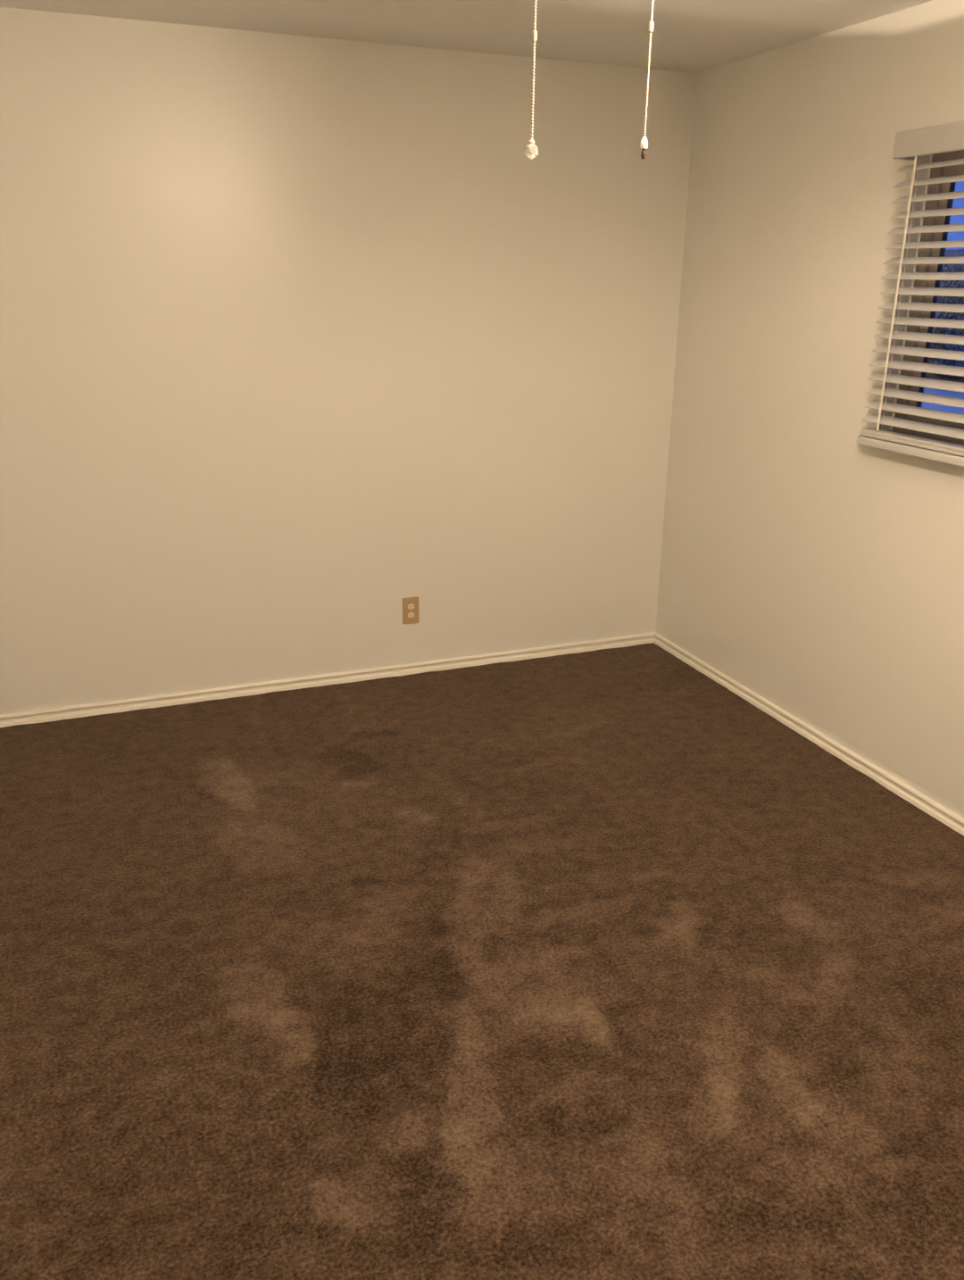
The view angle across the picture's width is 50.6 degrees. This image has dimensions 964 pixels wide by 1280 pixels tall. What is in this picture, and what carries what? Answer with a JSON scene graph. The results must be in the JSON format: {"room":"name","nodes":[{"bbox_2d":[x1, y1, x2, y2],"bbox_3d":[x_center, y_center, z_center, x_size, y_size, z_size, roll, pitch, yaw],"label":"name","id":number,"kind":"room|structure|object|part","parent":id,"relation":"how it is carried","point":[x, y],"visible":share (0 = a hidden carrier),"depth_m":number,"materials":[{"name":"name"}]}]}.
{"room":"empty bedroom","nodes":[
{"label":"empty bedroom","id":0,"kind":"room"},
{"bbox_2d":[0,7,696,714],"bbox_3d":[-0.825,-0.964,3.969,3.830,2.640,0.140,-7,21,-20],"label":"wall","id":1,"kind":"structure","parent":0,"point":[302,338],"depth_m":3.94,"materials":[{"name":"paint"}]},
{"bbox_2d":[0,632,655,727],"bbox_3d":[-0.812,0.197,4.308,3.550,0.066,0.015,-7,21,-20],"label":"baseboard","id":2,"kind":"structure","parent":1,"relation":"attached to","point":[40,716],"depth_m":4.33,"materials":[{"name":"paint"}]},
{"bbox_2d":[402,596,418,623],"bbox_3d":[-0.307,-0.127,4.404,0.074,0.118,0.010,-7,21,-20],"label":"wall outlet","id":3,"kind":"object","parent":1,"relation":"attached to","point":[410,604],"visible":1,"depth_m":4.40,"materials":[{"name":"beige plastic"}]},
{"bbox_2d":[407,612,414,617],"bbox_3d":[-0.306,-0.107,4.408,0.029,0.025,0.004,-7,21,-20],"label":"receptacle","id":4,"kind":"object","parent":3,"relation":"attached to","point":[410,614],"depth_m":4.41,"materials":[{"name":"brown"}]},
{"bbox_2d":[407,603,414,609],"bbox_3d":[-0.306,-0.144,4.395,0.029,0.025,0.004,-7,21,-20],"label":"receptacle","id":5,"kind":"object","parent":3,"relation":"attached to","point":[411,606],"depth_m":4.39,"materials":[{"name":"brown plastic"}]},
{"bbox_2d":[0,0,932,73],"bbox_3d":[0.148,-1.328,1.250,3.830,0.100,5.380,-7,21,-20],"label":"ceiling","id":6,"kind":"structure","parent":0,"point":[688,36],"depth_m":3.31,"materials":[{"name":"paint"}]},
{"bbox_3d":[0.156,-1.140,1.445,1.267,0.385,1.222,-7,21,-20],"label":"ceiling fan","id":7,"kind":"object","parent":6,"relation":"hanging from","visible":0},
{"bbox_2d":[524,0,538,159],"bbox_3d":[0.075,-0.869,1.451,0.020,0.338,0.019,-7,21,-20],"label":"pull chain","id":8,"kind":"object","parent":7,"relation":"hanging from","point":[531,150],"visible":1,"depth_m":1.49,"materials":[{"name":"beige"}]},
{"bbox_3d":[0.075,-0.879,1.447,0.004,0.316,0.004,-7,21,-20],"label":"bead chain","id":9,"kind":"part","parent":8,"relation":"part of","materials":[{"name":"beige"}]},
{"bbox_2d":[640,0,653,159],"bbox_3d":[0.238,-0.862,1.437,0.011,0.335,0.011,4,20,8],"label":"pull chain","id":10,"kind":"object","parent":7,"relation":"hanging from","point":[644,145],"visible":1,"depth_m":1.47,"materials":[{"name":"beige"}]},
{"bbox_3d":[0.239,-0.875,1.432,0.003,0.308,0.003,-7,21,-20],"label":"bead chain","id":11,"kind":"part","parent":10,"relation":"part of","materials":[{"name":"beige"}]},
{"bbox_2d":[0,642,963,1279],"bbox_3d":[0.118,1.016,2.088,3.550,0.005,5.100,-7,21,-20],"label":"floor","id":12,"kind":"structure","parent":0,"point":[593,965],"depth_m":2.52,"materials":[{"name":"brown carpet"}]},
{"bbox_2d":[655,0,963,818],"bbox_3d":[1.850,-0.339,2.320,0.140,2.640,5.100,-7,21,-20],"label":"wall","id":13,"kind":"structure","parent":0,"point":[820,571],"depth_m":3.66,"materials":[{"name":"paint"}]},
{"bbox_2d":[653,632,963,836],"bbox_3d":[1.763,0.805,2.699,0.015,0.066,5.100,-7,21,-20],"label":"baseboard","id":14,"kind":"structure","parent":13,"relation":"attached to","point":[952,820],"depth_m":3.83,"materials":[{"name":"paint"}]},
{"bbox_2d":[892,149,963,444],"bbox_3d":[1.661,-0.898,2.716,0.070,0.850,1.327,-7,21,-20],"label":"window","id":15,"kind":"structure","parent":13,"relation":"in","point":[954,170],"depth_m":3.22,"materials":[{"name":"plastic"}]},
{"bbox_2d":[856,120,963,466],"bbox_3d":[1.535,-0.885,2.665,0.079,0.942,1.365,-7,21,-20],"label":"window blind","id":16,"kind":"object","parent":15,"relation":"attached to","point":[910,144],"visible":1,"depth_m":3.10,"materials":[{"name":"plastic"}]},
{"bbox_3d":[1.527,-0.454,2.816,0.052,0.028,1.357,-7,21,-20],"label":"rail","id":17,"kind":"part","parent":16,"relation":"part of","materials":[{"name":"plastic"}]},
{"label":"outside","id":18,"kind":"structure","parent":0,"visible":0},
{"bbox_2d":[921,387,963,414],"bbox_3d":[23.338,-7.852,28.634,59.850,0.300,90.000,-7,21,-20],"label":"ground","id":19,"kind":"structure","parent":18,"point":[926,390],"depth_m":16.11,"materials":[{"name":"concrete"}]},
{"bbox_2d":[925,263,963,378],"bbox_3d":[8.136,-5.725,18.342,1.541,2.261,1.531,-7,21,-20],"label":"shrub","id":20,"kind":"object","parent":19,"relation":"on","point":[936,345],"visible":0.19,"depth_m":18.20,"materials":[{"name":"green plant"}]},
{"bbox_2d":[927,249,963,382],"bbox_3d":[9.144,-5.796,18.361,0.205,2.395,11.700,-7,21,-20],"label":"shrub","id":21,"kind":"object","parent":19,"relation":"on","point":[948,253],"visible":0.02,"depth_m":19.02,"materials":[{"name":"green plant"}]}
]}

